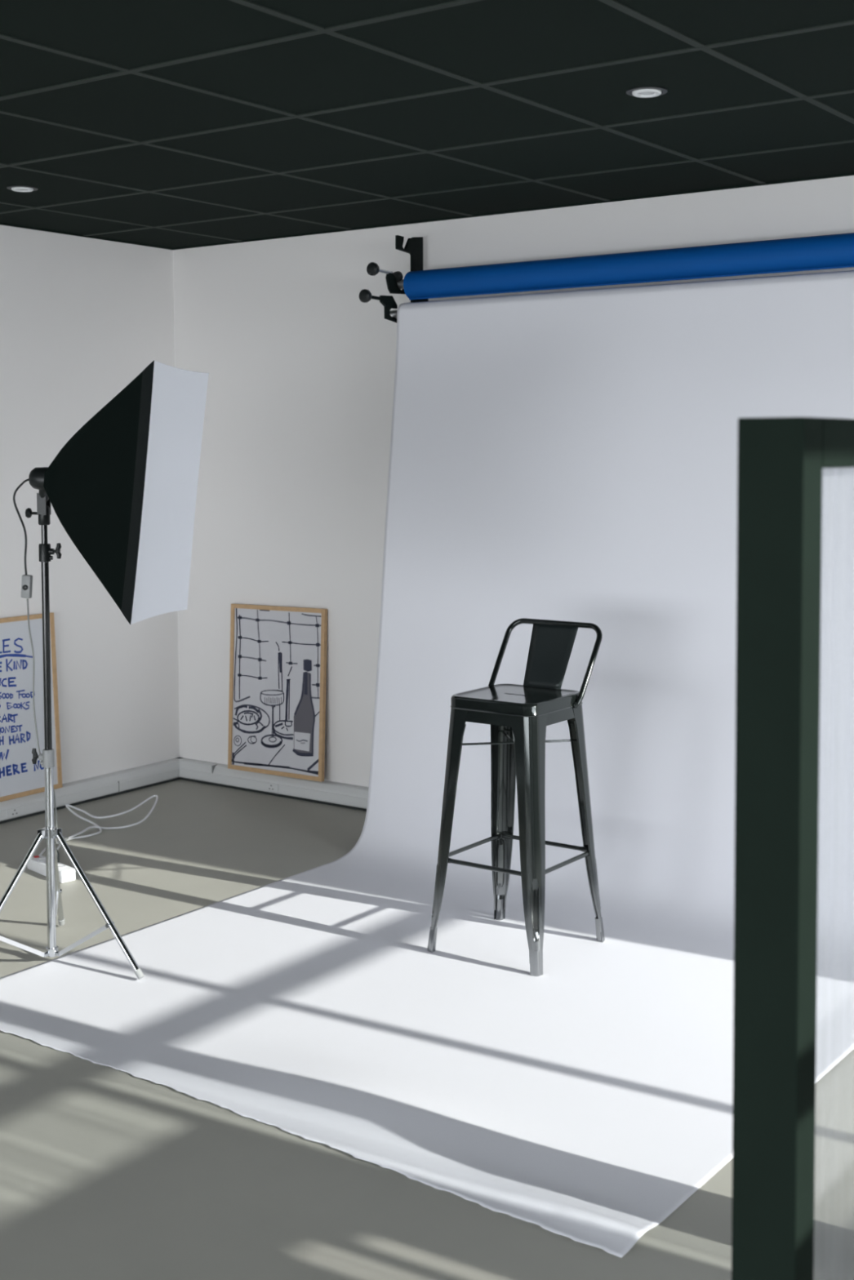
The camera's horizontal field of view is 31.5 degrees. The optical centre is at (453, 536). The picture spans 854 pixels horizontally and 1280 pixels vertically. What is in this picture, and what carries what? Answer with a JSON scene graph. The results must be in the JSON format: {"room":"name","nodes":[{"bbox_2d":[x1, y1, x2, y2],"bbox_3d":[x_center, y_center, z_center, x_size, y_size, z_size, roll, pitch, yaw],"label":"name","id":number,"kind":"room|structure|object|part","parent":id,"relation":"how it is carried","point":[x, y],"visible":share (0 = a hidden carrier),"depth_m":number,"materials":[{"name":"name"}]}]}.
{"room":"studio","nodes":[
{"label":"studio","id":0,"kind":"room"},
{"bbox_2d":[0,224,179,784],"bbox_3d":[-3.389,0.077,3.884,0.100,2.381,7.300,2,4,35],"label":"wall","id":1,"kind":"structure","parent":0,"point":[81,317],"depth_m":6.38,"materials":[{"name":"white paint"}]},
{"bbox_2d":[6,806,22,817],"bbox_3d":[-1.758,1.104,6.072,0.003,0.034,0.080,2,4,35],"label":"wall socket","id":2,"kind":"object","parent":1,"relation":"attached to","point":[15,811],"visible":1,"depth_m":6.07,"materials":[{"name":"white plastic"}]},
{"bbox_2d":[0,756,182,823],"bbox_3d":[-3.291,1.222,3.944,0.060,0.088,7.200,2,4,35],"label":"baseboard","id":3,"kind":"structure","parent":1,"relation":"attached to","point":[103,786],"depth_m":6.45,"materials":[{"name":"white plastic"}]},
{"bbox_2d":[0,612,62,801],"bbox_3d":[-1.790,0.689,6.055,0.052,0.726,0.520,2,4,35],"label":"framed poster","id":4,"kind":"object","parent":3,"relation":"on","point":[19,777],"visible":0.97,"depth_m":6.12,"materials":[{"name":"white paper"}]},
{"bbox_2d":[0,0,853,248],"bbox_3d":[-0.786,-1.068,2.046,6.400,0.100,7.400,2,4,35],"label":"ceiling","id":5,"kind":"structure","parent":0,"point":[483,41],"depth_m":3.97,"materials":[{"name":"black tile"}]},
{"bbox_2d":[6,185,38,191],"bbox_3d":[-1.477,-1.191,5.195,0.104,0.009,0.104,2,4,35],"label":"recessed light","id":6,"kind":"object","parent":5,"relation":"in","point":[15,188],"visible":1,"depth_m":5.17,"materials":[{"name":"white plastic"}]},
{"bbox_2d":[0,0,853,241],"bbox_3d":[-0.827,-1.023,2.078,6.100,0.014,7.200,2,4,35],"label":"trim","id":7,"kind":"structure","parent":5,"relation":"attached to","point":[697,46],"depth_m":4.03,"materials":[{"name":"grey metal"}]},
{"bbox_2d":[626,85,667,97],"bbox_3d":[0.487,-1.118,3.818,0.104,0.009,0.104,2,4,35],"label":"recessed light","id":8,"kind":"object","parent":5,"relation":"in","point":[644,91],"visible":1,"depth_m":3.80,"materials":[{"name":"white plastic"}]},
{"bbox_2d":[0,779,853,1279],"bbox_3d":[-0.778,1.409,2.188,6.400,0.100,7.400,2,4,35],"label":"floor","id":9,"kind":"structure","parent":0,"point":[107,1173],"depth_m":3.12,"materials":[{"name":"grey concrete"}]},
{"bbox_2d":[26,795,158,883],"bbox_3d":[-1.351,1.123,5.696,0.372,0.075,1.004,0,3,-5],"label":"power strip","id":10,"kind":"object","parent":9,"relation":"on","point":[37,864],"visible":0.78,"depth_m":5.73,"materials":[{"name":"white plastic"}]},
{"bbox_2d":[37,857,45,861],"bbox_3d":[-1.445,1.138,5.341,0.040,0.002,0.040,-3,4,-43],"label":"socket","id":11,"kind":"object","parent":10,"relation":"attached to","point":[38,859],"depth_m":5.34,"materials":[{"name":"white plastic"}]},
{"bbox_2d":[57,864,66,868],"bbox_3d":[-1.363,1.143,5.254,0.040,0.002,0.040,-3,4,-43],"label":"socket","id":12,"kind":"object","parent":10,"relation":"attached to","point":[60,866],"depth_m":5.25,"materials":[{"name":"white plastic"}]},
{"bbox_2d":[731,417,853,1279],"bbox_3d":[0.697,0.604,2.093,0.071,1.511,1.320,2,4,35],"label":"screen","id":13,"kind":"object","parent":9,"relation":"on","point":[781,460],"visible":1,"depth_m":1.54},
{"bbox_3d":[0.681,-0.124,2.031,0.071,0.051,1.170,2,4,35],"label":"rail","id":14,"kind":"part","parent":13,"relation":"part of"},
{"bbox_2d":[173,175,853,786],"bbox_3d":[1.315,-0.006,5.099,6.400,2.381,0.100,2,4,35],"label":"wall","id":15,"kind":"structure","parent":0,"point":[291,500],"depth_m":6.33,"materials":[{"name":"white paint"}]},
{"bbox_2d":[264,782,278,792],"bbox_3d":[-0.782,1.077,6.504,0.080,0.034,0.003,2,4,35],"label":"wall socket","id":16,"kind":"object","parent":15,"relation":"attached to","point":[268,787],"visible":1,"depth_m":6.50,"materials":[{"name":"white plastic"}]},
{"bbox_2d":[176,757,368,811],"bbox_3d":[1.232,1.141,5.128,6.100,0.089,0.059,2,4,35],"label":"baseboard","id":17,"kind":"structure","parent":15,"relation":"attached to","point":[326,792],"depth_m":6.49,"materials":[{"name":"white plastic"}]},
{"bbox_2d":[227,603,327,782],"bbox_3d":[-0.758,0.659,6.492,0.543,0.729,0.060,2,4,35],"label":"framed poster","id":18,"kind":"object","parent":17,"relation":"on","point":[277,664],"visible":1,"depth_m":6.48,"materials":[{"name":"white paper"}]},
{"bbox_2d":[358,235,428,322],"bbox_3d":[-0.222,-0.984,5.809,0.050,0.363,0.412,2,4,35],"label":"holder","id":19,"kind":"object","parent":15,"relation":"attached to","point":[414,246],"visible":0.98,"depth_m":5.80,"materials":[{"name":"black paint"}]},
{"bbox_3d":[-0.329,-0.899,5.660,0.050,0.049,0.038,2,4,35],"label":"knob","id":20,"kind":"part","parent":19,"relation":"part of","materials":[{"name":"black plastic"}]},
{"bbox_3d":[-0.302,-1.005,5.693,0.050,0.049,0.038,2,4,35],"label":"knob","id":21,"kind":"part","parent":19,"relation":"part of","materials":[{"name":"black plastic"}]},
{"bbox_2d":[0,270,853,1257],"bbox_3d":[0.042,0.212,4.321,2.298,2.039,2.334,2,4,35],"label":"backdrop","id":22,"kind":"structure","parent":19,"relation":"hanging from","point":[571,455],"depth_m":4.84,"materials":[{"name":"white paper"}]},
{"bbox_2d":[0,524,144,979],"bbox_3d":[-1.176,0.577,4.409,0.521,1.299,0.569,-1,3,-12],"label":"stand","id":23,"kind":"object","parent":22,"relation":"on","point":[54,891],"visible":1,"depth_m":4.34,"materials":[{"name":"silver metal"}]},
{"bbox_3d":[-1.270,1.040,4.238,0.017,0.370,0.308,2,4,37],"label":"leg","id":24,"kind":"part","parent":23,"relation":"part of","materials":[{"name":"silver metal"}]},
{"bbox_3d":[-1.198,0.631,4.359,0.029,0.045,0.016,0,3,3],"label":"wing knob","id":25,"kind":"part","parent":23,"relation":"part of","materials":[{"name":"black plastic"}]},
{"bbox_3d":[-1.132,0.041,4.320,0.029,0.045,0.016,0,3,5],"label":"wing knob","id":26,"kind":"part","parent":23,"relation":"part of","materials":[{"name":"black plastic"}]},
{"bbox_3d":[-1.194,1.022,4.554,0.017,0.370,0.308,-1,3,-10],"label":"leg","id":27,"kind":"part","parent":23,"relation":"part of","materials":[{"name":"silver metal"}]},
{"bbox_3d":[-1.008,1.036,4.293,0.308,0.370,0.017,2,4,29],"label":"leg","id":28,"kind":"part","parent":23,"relation":"part of","materials":[{"name":"silver metal"}]},
{"bbox_2d":[13,360,208,862],"bbox_3d":[-1.143,0.340,4.586,0.514,1.669,1.334,-3,4,-41],"label":"softbox","id":29,"kind":"object","parent":23,"relation":"on","point":[123,488],"visible":0.92,"depth_m":4.12,"materials":[{"name":"black fabric"}]},
{"bbox_3d":[-1.213,-0.029,4.290,0.054,0.280,0.040,2,4,35],"label":"cord","id":30,"kind":"part","parent":29,"relation":"part of","materials":[{"name":"black plastic"}]},
{"bbox_2d":[21,574,32,598],"bbox_3d":[-1.215,0.142,4.319,0.028,0.066,0.018,4,4,10],"label":"switch","id":31,"kind":"object","parent":29,"relation":"attached to","point":[27,580],"depth_m":4.31,"materials":[{"name":"grey plastic"}]},
{"bbox_3d":[-1.193,-0.068,4.318,0.052,0.029,0.029,-1,3,-20],"label":"tightening knob","id":32,"kind":"part","parent":29,"relation":"part of","materials":[{"name":"black plastic"}]},
{"bbox_3d":[-1.262,0.645,4.809,0.085,0.990,0.940,-1,3,-11],"label":"cord","id":33,"kind":"part","parent":29,"relation":"part of","materials":[{"name":"grey plastic"}]},
{"bbox_2d":[130,360,208,624],"bbox_3d":[-0.785,-0.123,4.222,0.070,0.705,0.487,0,3,8],"label":"diffuser","id":34,"kind":"object","parent":29,"relation":"attached to","point":[176,397],"depth_m":4.16,"materials":[{"name":"white fabric"}]},
{"bbox_2d":[427,617,604,976],"bbox_3d":[0.199,0.744,4.512,0.392,0.953,0.432,2,4,35],"label":"bar stool","id":35,"kind":"object","parent":22,"relation":"on","point":[518,716],"visible":1,"depth_m":4.45,"materials":[{"name":"black metal"}]},
{"bbox_3d":[-0.021,0.863,4.466,0.116,0.722,0.110,-1,3,-10],"label":"leg","id":36,"kind":"part","parent":35,"relation":"part of","materials":[{"name":"black metal"}]},
{"bbox_3d":[0.151,0.848,4.711,0.110,0.722,0.116,-1,3,-10],"label":"leg","id":37,"kind":"part","parent":35,"relation":"part of","materials":[{"name":"black metal"}]},
{"bbox_3d":[0.187,0.481,4.481,0.303,0.036,0.303,2,4,35],"label":"seat","id":38,"kind":"part","parent":35,"relation":"part of","materials":[{"name":"black metal"}]},
{"bbox_3d":[0.225,0.872,4.293,0.110,0.722,0.116,-1,3,-10],"label":"leg","id":39,"kind":"part","parent":35,"relation":"part of","materials":[{"name":"black metal"}]},
{"bbox_3d":[0.291,0.361,4.622,0.162,0.191,0.087,2,4,35],"label":"backrest panel","id":40,"kind":"part","parent":35,"relation":"part of","materials":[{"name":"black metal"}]},
{"bbox_3d":[0.398,0.857,4.539,0.116,0.722,0.110,-1,3,-10],"label":"leg","id":41,"kind":"part","parent":35,"relation":"part of","materials":[{"name":"black metal"}]},
{"bbox_2d":[396,232,853,299],"bbox_3d":[0.705,-0.928,5.195,2.285,0.110,0.107,2,4,35],"label":"paper roll","id":42,"kind":"object","parent":19,"relation":"attached to","point":[831,251],"visible":0.98,"depth_m":5.19,"materials":[{"name":"blue paper"}]},
{"bbox_2d":[0,172,853,249],"bbox_3d":[-0.827,-1.017,2.078,6.100,0.006,7.200,2,4,35],"label":"trim","id":43,"kind":"structure","parent":15,"relation":"attached to","point":[846,174],"depth_m":5.86,"materials":[{"name":"black metal"}]}
]}

